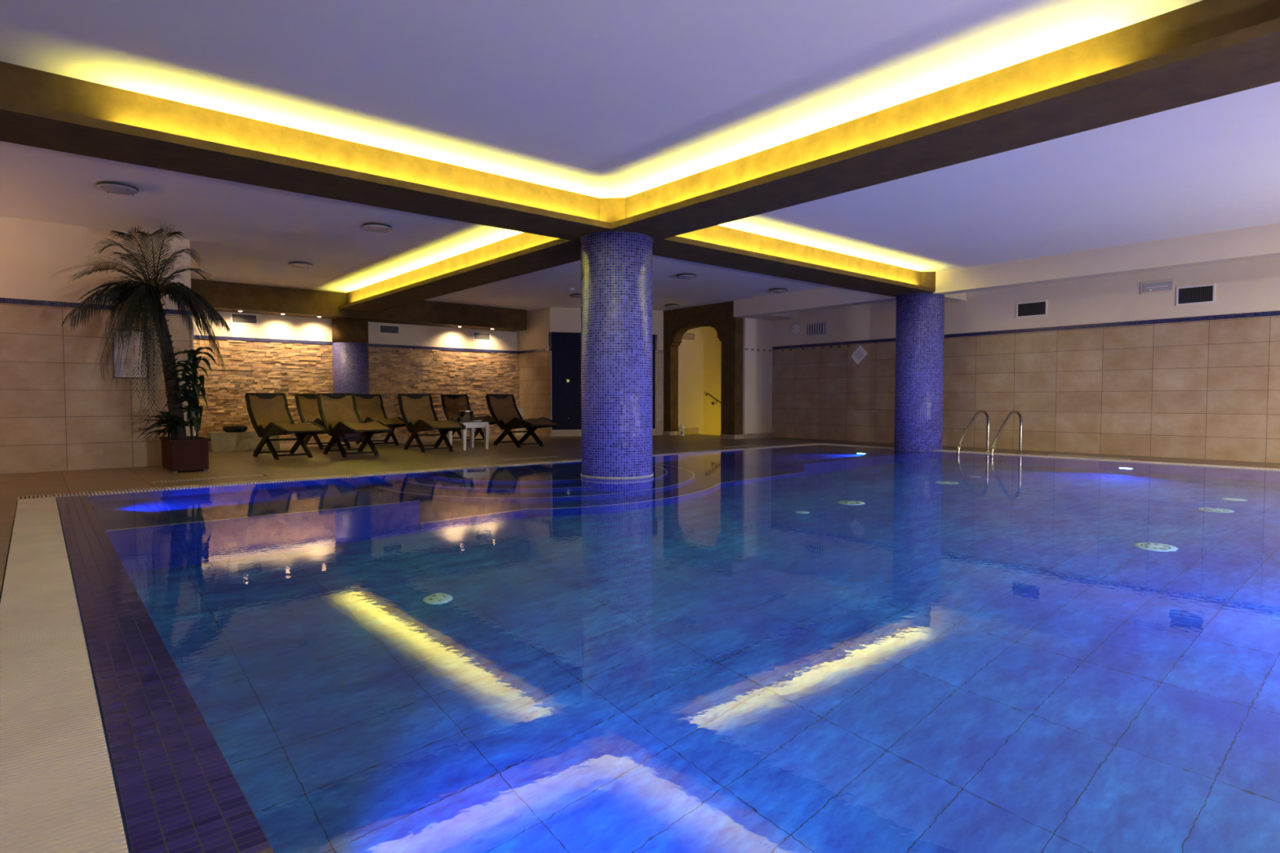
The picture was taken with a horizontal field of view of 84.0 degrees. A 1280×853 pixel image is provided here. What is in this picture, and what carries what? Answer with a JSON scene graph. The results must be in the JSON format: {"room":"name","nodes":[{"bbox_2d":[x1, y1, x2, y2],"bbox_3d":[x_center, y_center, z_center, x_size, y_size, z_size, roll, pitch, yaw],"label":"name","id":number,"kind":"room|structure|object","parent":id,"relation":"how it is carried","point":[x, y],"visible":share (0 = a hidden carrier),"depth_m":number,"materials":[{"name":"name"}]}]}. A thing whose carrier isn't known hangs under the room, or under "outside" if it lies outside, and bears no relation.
{"room":"indoor swimming pool","nodes":[
{"label":"indoor swimming pool","id":0,"kind":"room"},
{"bbox_2d":[55,498,131,852],"bbox_3d":[-1.882,1.360,2.569,0.210,1.298,8.670,-2,3,-40],"label":"pool edge","id":1,"kind":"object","parent":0,"point":[91,669],"depth_m":1.75,"materials":[{"name":"tile"}]},
{"bbox_2d":[56,495,274,852],"bbox_3d":[-1.874,0.705,2.550,0.190,0.012,8.670,-2,3,-40],"label":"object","id":2,"kind":"object","parent":1,"relation":"on","point":[178,791],"visible":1,"depth_m":1.72,"materials":[{"name":"tile"}]},
{"bbox_2d":[0,216,195,474],"bbox_3d":[-7.122,-0.851,7.401,4.175,2.730,0.264,-2,3,-40],"label":"wall","id":3,"kind":"structure","parent":0,"point":[58,412],"depth_m":7.88,"materials":[{"name":"beige tile"}]},
{"bbox_2d":[111,329,148,378],"bbox_3d":[-5.911,-0.840,8.244,0.335,0.565,0.025,-2,3,-40],"label":"framed notice","id":4,"kind":"object","parent":3,"relation":"attached to","point":[121,359],"visible":0.6,"depth_m":8.23,"materials":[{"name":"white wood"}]},
{"bbox_2d":[119,359,139,373],"bbox_3d":[-5.922,-0.690,8.243,0.194,0.180,0.002,-2,3,-40],"label":"print","id":5,"kind":"object","parent":4,"relation":"attached to","point":[121,361],"depth_m":8.24},
{"bbox_2d":[191,316,195,435],"bbox_3d":[-5.458,-0.444,8.688,0.018,1.815,0.024,-2,3,-40],"label":"trim","id":6,"kind":"structure","parent":3,"relation":"attached to","point":[192,317],"depth_m":8.66,"materials":[{"name":"white plastic"}]},
{"bbox_2d":[222,426,247,432],"bbox_3d":[-6.250,0.040,10.972,0.340,0.092,0.340,-2,3,-40],"label":"bowl","id":7,"kind":"object","parent":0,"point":[226,428],"visible":1,"depth_m":10.85,"materials":[{"name":"brown wood"}]},
{"bbox_2d":[191,311,519,441],"bbox_3d":[-5.342,-1.099,13.793,7.025,2.731,0.156,-2,3,-40],"label":"wall","id":8,"kind":"structure","parent":0,"point":[291,356],"depth_m":13.33,"materials":[{"name":"beige stone"}]},
{"bbox_2d":[230,311,257,324],"bbox_3d":[-6.893,-1.878,12.378,0.430,0.195,0.014,-2,3,-40],"label":"air vent","id":9,"kind":"object","parent":8,"relation":"in","point":[235,317],"visible":1,"depth_m":12.37,"materials":[{"name":"white plastic"}]},
{"bbox_2d":[378,324,399,334],"bbox_3d":[-4.951,-1.917,14.030,0.420,0.190,0.014,-2,3,-40],"label":"air vent","id":10,"kind":"object","parent":8,"relation":"in","point":[383,328],"visible":1,"depth_m":14.03,"materials":[{"name":"white plastic"}]},
{"bbox_2d":[280,433,515,443],"bbox_3d":[-5.286,0.252,13.780,6.825,0.030,0.014,-2,3,-40],"label":"baseboard","id":11,"kind":"structure","parent":8,"relation":"attached to","point":[513,433],"depth_m":14.18,"materials":[{"name":"tile"}]},
{"bbox_2d":[472,331,490,341],"bbox_3d":[-3.416,-1.946,15.335,0.430,0.190,0.014,-2,3,-40],"label":"air vent","id":12,"kind":"object","parent":8,"relation":"in","point":[477,335],"visible":1,"depth_m":15.33,"materials":[{"name":"white plastic"}]},
{"bbox_2d":[519,306,551,436],"bbox_3d":[-2.271,-1.168,15.514,0.114,2.730,1.270,-2,3,-40],"label":"wall","id":13,"kind":"structure","parent":0,"point":[534,349],"depth_m":15.43,"materials":[{"name":"beige paint"}]},
{"bbox_2d":[550,306,663,436],"bbox_3d":[-0.703,-1.164,15.368,2.487,2.730,0.134,-1,2,-15],"label":"wall","id":14,"kind":"structure","parent":0,"point":[562,319],"depth_m":15.52,"materials":[{"name":"beige paint"}]},
{"bbox_2d":[548,332,657,431],"bbox_3d":[-0.765,-0.899,15.269,2.380,2.200,0.052,-1,2,-15],"label":"door","id":15,"kind":"structure","parent":14,"relation":"attached to","point":[566,347],"depth_m":15.06,"materials":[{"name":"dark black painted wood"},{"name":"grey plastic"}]},
{"bbox_2d":[0,0,1279,311],"bbox_3d":[1.494,-2.266,6.571,16.500,0.150,20.400,-2,3,-40],"label":"ceiling","id":16,"kind":"structure","parent":0,"point":[601,99],"depth_m":4.84,"materials":[{"name":"paint"}]},
{"bbox_2d":[96,181,138,195],"bbox_3d":[-4.721,-2.153,6.422,0.310,0.056,0.310,-2,3,-40],"label":"ceiling light","id":17,"kind":"object","parent":16,"relation":"attached to","point":[117,188],"visible":1,"depth_m":6.37,"materials":[{"name":"grey plastic"}]},
{"bbox_2d":[288,261,312,268],"bbox_3d":[-4.824,-2.295,10.100,0.310,0.056,0.310,-2,3,-40],"label":"ceiling light","id":18,"kind":"object","parent":16,"relation":"attached to","point":[296,264],"visible":1,"depth_m":10.03,"materials":[{"name":"beige paint"}]},
{"bbox_2d":[191,278,526,331],"bbox_3d":[-5.188,-2.236,13.463,6.690,0.433,0.548,-2,3,-40],"label":"beam","id":19,"kind":"structure","parent":16,"relation":"attached to","point":[228,296],"depth_m":12.86,"materials":[{"name":"brown paint"}]},
{"bbox_2d":[362,222,391,232],"bbox_3d":[-2.920,-2.211,7.900,0.310,0.056,0.310,-2,3,-40],"label":"ceiling light","id":20,"kind":"object","parent":16,"relation":"attached to","point":[374,227],"visible":1,"depth_m":7.83,"materials":[{"name":"beige paint"}]},
{"bbox_2d":[570,293,581,297],"bbox_3d":[-1.132,-2.415,13.132,0.310,0.056,0.310,-2,3,-40],"label":"ceiling light","id":21,"kind":"object","parent":16,"relation":"attached to","point":[574,295],"visible":0.68,"depth_m":13.02,"materials":[{"name":"grey plastic"}]},
{"bbox_2d":[0,0,1279,312],"bbox_3d":[1.079,-2.002,5.703,15.840,0.309,12.287,0,2,12],"label":"ceiling beam","id":22,"kind":"structure","parent":16,"relation":"attached to","point":[1203,50],"depth_m":4.90,"materials":[{"name":"brown paint"}]},
{"bbox_2d":[664,303,679,308],"bbox_3d":[0.659,-2.472,14.575,0.310,0.056,0.310,-2,3,-40],"label":"ceiling light","id":23,"kind":"object","parent":16,"relation":"attached to","point":[670,305],"visible":1,"depth_m":14.49,"materials":[{"name":"grey plastic"}]},
{"bbox_2d":[676,273,696,279],"bbox_3d":[0.724,-2.335,11.050,0.310,0.056,0.310,-2,3,-40],"label":"ceiling light","id":24,"kind":"object","parent":16,"relation":"attached to","point":[682,276],"visible":1,"depth_m":10.96,"materials":[{"name":"grey plastic"}]},
{"bbox_2d":[769,288,787,293],"bbox_3d":[2.444,-2.393,12.524,0.310,0.056,0.310,-2,3,-40],"label":"ceiling light","id":25,"kind":"object","parent":16,"relation":"attached to","point":[775,290],"visible":1,"depth_m":12.43,"materials":[{"name":"grey plastic"}]},
{"bbox_2d":[0,434,1279,602],"bbox_3d":[0.788,0.711,6.084,14.440,0.300,20.200,-2,3,-40],"label":"floor","id":26,"kind":"structure","parent":0,"point":[391,457],"depth_m":9.05,"materials":[{"name":"tile"}]},
{"bbox_2d":[0,497,128,852],"bbox_3d":[-2.036,0.728,2.409,0.236,0.054,8.663,-2,3,-40],"label":"overflow grating","id":27,"kind":"object","parent":26,"relation":"in","point":[58,794],"visible":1,"depth_m":1.79,"materials":[{"name":"plastic"}]},
{"bbox_2d":[159,435,210,473],"bbox_3d":[-5.159,0.308,8.049,0.385,0.360,0.840,-2,3,-40],"label":"planter","id":28,"kind":"object","parent":26,"relation":"on","point":[188,454],"visible":0.89,"depth_m":7.76,"materials":[{"name":"red wood"}]},
{"bbox_2d":[61,222,231,442],"bbox_3d":[-5.330,-1.020,7.697,1.560,2.365,1.430,0,2,12],"label":"palm tree","id":29,"kind":"object","parent":28,"relation":"in","point":[139,292],"visible":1,"depth_m":7.54,"materials":[{"name":"green plant"}]},
{"bbox_2d":[135,409,189,443],"bbox_3d":[-5.194,0.004,7.729,0.502,0.383,0.665,-1,3,-31],"label":"leafy plant","id":30,"kind":"object","parent":28,"relation":"in","point":[169,424],"visible":0.94,"depth_m":7.73,"materials":[{"name":"green plant"}]},
{"bbox_2d":[160,346,217,439],"bbox_3d":[-5.020,-0.375,7.907,0.542,1.048,0.430,-1,3,-33],"label":"dracaena","id":31,"kind":"object","parent":28,"relation":"on","point":[193,409],"visible":0.99,"depth_m":7.90,"materials":[{"name":"green plant"}]},
{"bbox_2d":[152,474,266,483],"bbox_3d":[-4.287,0.532,7.118,0.978,0.024,0.156,-2,3,-40],"label":"floor drain","id":32,"kind":"object","parent":26,"relation":"on","point":[260,475],"visible":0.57,"depth_m":7.09,"materials":[{"name":"plastic"}]},
{"bbox_2d":[206,431,279,452],"bbox_3d":[-6.172,0.227,11.072,0.940,0.290,0.360,-2,3,-40],"label":"stone plinth","id":33,"kind":"object","parent":26,"relation":"on","point":[220,442],"visible":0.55,"depth_m":10.85,"materials":[{"name":"beige stone"}]},
{"bbox_2d":[244,392,327,459],"bbox_3d":[-4.861,-0.016,9.728,1.552,0.893,0.534,2,3,45],"label":"sun lounger","id":34,"kind":"object","parent":26,"relation":"on","point":[269,415],"visible":1,"depth_m":9.94,"materials":[{"name":"beige fabric"}]},
{"bbox_2d":[294,394,351,449],"bbox_3d":[-5.118,-0.091,11.660,0.534,0.893,1.552,-2,3,-43],"label":"sun lounger","id":35,"kind":"object","parent":26,"relation":"on","point":[307,406],"visible":0.35,"depth_m":11.96,"materials":[{"name":"beige fabric"}]},
{"bbox_2d":[332,317,368,442],"bbox_3d":[-5.481,-0.871,13.483,0.636,2.297,0.636,-2,3,-40],"label":"wall pillar","id":36,"kind":"structure","parent":26,"relation":"on","point":[349,335],"depth_m":13.20,"materials":[{"name":"tile"}]},
{"bbox_2d":[315,393,391,457],"bbox_3d":[-4.069,-0.030,10.078,0.534,0.893,1.552,-2,3,-40],"label":"sun lounger","id":37,"kind":"object","parent":26,"relation":"on","point":[339,413],"visible":0.99,"depth_m":10.31,"materials":[{"name":"beige fabric"}]},
{"bbox_2d":[354,394,405,445],"bbox_3d":[-4.519,-0.116,12.294,0.534,0.893,1.552,-2,3,-36],"label":"sun lounger","id":38,"kind":"object","parent":26,"relation":"on","point":[370,407],"visible":0.64,"depth_m":12.72,"materials":[{"name":"beige fabric"}]},
{"bbox_2d":[17,443,826,502],"bbox_3d":[-0.874,0.463,9.225,10.848,0.054,0.206,-2,3,-40],"label":"overflow grating","id":39,"kind":"object","parent":26,"relation":"in","point":[139,490],"visible":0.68,"depth_m":7.32,"materials":[{"name":"plastic"}]},
{"bbox_2d":[397,393,466,453],"bbox_3d":[-3.232,-0.065,10.961,0.534,0.893,1.552,-2,3,-35],"label":"sun lounger","id":40,"kind":"object","parent":26,"relation":"on","point":[417,411],"visible":1,"depth_m":11.23,"materials":[{"name":"beige fabric"}]},
{"bbox_2d":[447,421,488,450],"bbox_3d":[-2.739,0.145,11.324,0.475,0.430,0.475,2,3,44],"label":"side table","id":41,"kind":"object","parent":26,"relation":"on","point":[472,424],"visible":0.69,"depth_m":11.29,"materials":[{"name":"white plastic"}]},
{"bbox_2d":[457,410,474,422],"bbox_3d":[-2.774,-0.160,11.322,0.249,0.180,0.249,0,2,-1],"label":"ice bucket","id":42,"kind":"object","parent":41,"relation":"on","point":[464,415],"visible":0.86,"depth_m":11.24,"materials":[{"name":"metal"}]},
{"bbox_2d":[440,394,496,440],"bbox_3d":[-3.196,-0.155,13.294,0.534,0.893,1.552,-2,3,-35],"label":"sun lounger","id":43,"kind":"object","parent":26,"relation":"on","point":[451,404],"visible":0.48,"depth_m":13.69,"materials":[{"name":"brown fabric"}]},
{"bbox_2d":[515,408,524,435],"bbox_3d":[-2.619,-0.094,15.437,0.140,0.590,0.180,-2,3,-40],"label":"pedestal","id":44,"kind":"object","parent":26,"relation":"on","point":[521,411],"visible":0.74,"depth_m":15.38,"materials":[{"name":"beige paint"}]},
{"bbox_2d":[485,394,559,448],"bbox_3d":[-2.010,-0.107,12.025,0.534,0.893,1.552,-2,3,-39],"label":"sun lounger","id":45,"kind":"object","parent":26,"relation":"on","point":[503,409],"visible":0.99,"depth_m":12.19,"materials":[{"name":"brown fabric"}]},
{"bbox_2d":[504,456,560,460],"bbox_3d":[-1.452,0.435,9.579,0.848,0.024,0.116,-2,3,-40],"label":"floor drain","id":46,"kind":"object","parent":26,"relation":"on","point":[545,456],"visible":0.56,"depth_m":9.52,"materials":[{"name":"plastic"}]},
{"bbox_2d":[678,422,684,435],"bbox_3d":[0.911,0.049,15.490,0.105,0.295,0.105,1,3,32],"label":"lantern","id":47,"kind":"object","parent":26,"relation":"on","point":[681,427],"visible":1,"depth_m":15.47,"materials":[{"name":"white plastic"}]},
{"bbox_2d":[86,444,1279,852],"bbox_3d":[2.075,0.571,5.906,10.182,0.001,8.670,-2,3,-40],"label":"pool water","id":48,"kind":"object","parent":26,"relation":"in","point":[818,648],"visible":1,"depth_m":2.30,"materials":[{"name":"blue liquid"}]},
{"bbox_2d":[724,444,762,447],"bbox_3d":[1.754,0.340,11.989,0.938,0.024,0.116,-2,3,-40],"label":"floor drain","id":49,"kind":"object","parent":26,"relation":"on","point":[749,445],"visible":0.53,"depth_m":11.95,"materials":[{"name":"plastic"}]},
{"bbox_2d":[956,409,1023,457],"bbox_3d":[5.005,0.633,10.192,1.023,1.732,0.590,-2,3,-40],"label":"pool ladder","id":50,"kind":"object","parent":26,"relation":"attached to","point":[978,412],"visible":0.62,"depth_m":10.24,"materials":[{"name":"metal"}]},
{"bbox_2d":[820,443,1279,471],"bbox_3d":[6.046,0.457,9.277,0.236,0.054,8.663,-2,3,-40],"label":"overflow grating","id":51,"kind":"object","parent":26,"relation":"in","point":[962,451],"visible":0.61,"depth_m":9.32,"materials":[{"name":"plastic"}]},
{"bbox_2d":[1044,454,1131,459],"bbox_3d":[6.101,0.425,9.707,0.116,0.024,1.008,-2,3,-40],"label":"floor drain","id":52,"kind":"object","parent":26,"relation":"on","point":[1045,455],"visible":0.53,"depth_m":9.71,"materials":[{"name":"plastic"}]},
{"bbox_2d":[678,326,721,435],"bbox_3d":[1.876,-0.412,16.607,2.820,4.330,0.125,-2,3,-40],"label":"wall","id":53,"kind":"structure","parent":0,"point":[700,357],"depth_m":16.07,"materials":[{"name":"beige paint"}]},
{"bbox_2d":[682,333,694,339],"bbox_3d":[1.067,-2.006,15.766,0.380,0.130,0.014,-2,3,-40],"label":"air vent","id":54,"kind":"object","parent":53,"relation":"in","point":[686,335],"visible":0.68,"depth_m":15.78,"materials":[{"name":"plastic"}]},
{"bbox_2d":[679,427,698,435],"bbox_3d":[1.083,0.107,15.861,0.620,0.150,0.013,-2,3,-40],"label":"baseboard","id":55,"kind":"structure","parent":53,"relation":"attached to","point":[688,431],"depth_m":15.89,"materials":[{"name":"tile"}]},
{"bbox_2d":[705,393,720,404],"bbox_3d":[2.107,-0.359,16.675,1.654,0.840,0.074,-2,3,-40],"label":"stair handrail","id":56,"kind":"object","parent":53,"relation":"attached to","point":[713,403],"visible":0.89,"depth_m":16.32,"materials":[{"name":"metal"}]},
{"bbox_2d":[742,317,773,439],"bbox_3d":[2.428,-1.132,14.508,0.980,2.730,0.133,-2,3,-40],"label":"wall","id":57,"kind":"structure","parent":0,"point":[757,334],"depth_m":14.40,"materials":[{"name":"beige paint"}]},
{"bbox_2d":[662,301,742,439],"bbox_3d":[1.275,-1.147,14.911,0.262,2.730,2.145,-2,3,-40],"label":"arched doorway","id":58,"kind":"object","parent":57,"relation":"in","point":[718,316],"depth_m":14.33,"materials":[{"name":"brown paint"}]},
{"bbox_2d":[746,311,798,320],"bbox_3d":[2.619,-2.321,14.128,0.880,0.325,0.650,-2,3,-40],"label":"trim","id":59,"kind":"structure","parent":57,"relation":"attached to","point":[793,315],"depth_m":14.07,"materials":[{"name":"beige paint"}]},
{"bbox_2d":[733,222,1279,318],"bbox_3d":[6.959,-2.092,8.142,0.270,0.325,15.500,-2,3,-40],"label":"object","id":60,"kind":"structure","parent":57,"relation":"attached to","point":[1260,242],"depth_m":9.40,"materials":[{"name":"beige paint"}]},
{"bbox_2d":[772,256,1279,463],"bbox_3d":[7.789,-0.917,8.861,0.134,2.730,15.450,-2,3,-40],"label":"wall","id":61,"kind":"structure","parent":0,"point":[1110,368],"depth_m":10.37,"materials":[{"name":"beige tile"}]},
{"bbox_2d":[790,323,800,334],"bbox_3d":[3.091,-1.957,14.209,0.074,0.230,0.230,-2,3,-40],"label":"fire alarm","id":62,"kind":"object","parent":61,"relation":"attached to","point":[795,328],"visible":1,"depth_m":14.17,"materials":[{"name":"white plastic"}]},
{"bbox_2d":[806,322,826,335],"bbox_3d":[3.432,-1.898,13.857,0.014,0.230,0.440,-2,3,-40],"label":"air vent","id":63,"kind":"object","parent":61,"relation":"in","point":[813,329],"visible":1,"depth_m":13.85,"materials":[{"name":"grey plastic"}]},
{"bbox_2d":[850,343,866,364],"bbox_3d":[4.051,-1.342,13.136,0.008,0.388,0.348,-2,3,-40],"label":"notice","id":64,"kind":"object","parent":61,"relation":"attached to","point":[860,353],"visible":1,"depth_m":13.14,"materials":[{"name":"paper"}]},
{"bbox_2d":[853,350,864,359],"bbox_3d":[4.048,-1.325,13.136,0.002,0.211,0.213,-2,3,-40],"label":"print","id":65,"kind":"object","parent":64,"relation":"attached to","point":[858,354],"depth_m":13.13},
{"bbox_2d":[944,292,966,302],"bbox_3d":[4.806,-2.220,11.559,0.880,0.330,0.600,-2,3,-40],"label":"trim","id":66,"kind":"structure","parent":61,"relation":"attached to","point":[956,297],"depth_m":11.49,"materials":[{"name":"beige paint"}]},
{"bbox_2d":[1016,299,1047,318],"bbox_3d":[5.984,-1.794,10.857,0.014,0.235,0.440,-2,3,-40],"label":"air vent","id":67,"kind":"object","parent":61,"relation":"in","point":[1039,308],"visible":1,"depth_m":10.85,"materials":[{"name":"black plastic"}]},
{"bbox_2d":[1140,279,1174,294],"bbox_3d":[7.013,-1.892,9.633,0.027,0.170,0.390,-2,3,-40],"label":"emergency light","id":68,"kind":"object","parent":61,"relation":"attached to","point":[1162,286],"visible":1,"depth_m":9.62,"materials":[{"name":"beige paint"}]},
{"bbox_2d":[1142,281,1172,292],"bbox_3d":[7.008,-1.892,9.630,0.006,0.110,0.330,-2,3,-40],"label":"diffuser","id":69,"kind":"object","parent":68,"relation":"attached to","point":[1148,286],"depth_m":9.62,"materials":[{"name":"grey plastic"}]},
{"bbox_2d":[1176,283,1215,306],"bbox_3d":[7.290,-1.728,9.324,0.014,0.245,0.410,-2,3,-40],"label":"air vent","id":70,"kind":"object","parent":61,"relation":"in","point":[1198,294],"visible":1,"depth_m":9.31,"materials":[{"name":"white plastic"}]},
{"bbox_3d":[2.076,1.926,5.959,10.980,0.100,9.070,-2,3,-40],"label":"floor","id":71,"kind":"structure","parent":0,"visible":0},
{"bbox_2d":[893,292,944,450],"bbox_3d":[4.424,-0.199,11.285,0.714,3.731,0.714,-2,3,-40],"label":"column","id":72,"kind":"structure","parent":71,"relation":"on","point":[920,317],"depth_m":10.96,"materials":[{"name":"blue tile"}]},
{"bbox_3d":[-0.400,1.270,7.897,4.950,1.064,2.467,-2,3,-40],"label":"steps","id":73,"kind":"structure","parent":71,"relation":"on","visible":0},
{"bbox_2d":[579,231,653,480],"bbox_3d":[-0.237,-0.043,7.324,0.752,3.731,0.752,-2,3,-40],"label":"column","id":74,"kind":"structure","parent":73,"relation":"on","point":[616,266],"depth_m":6.98,"materials":[{"name":"blue tile"}]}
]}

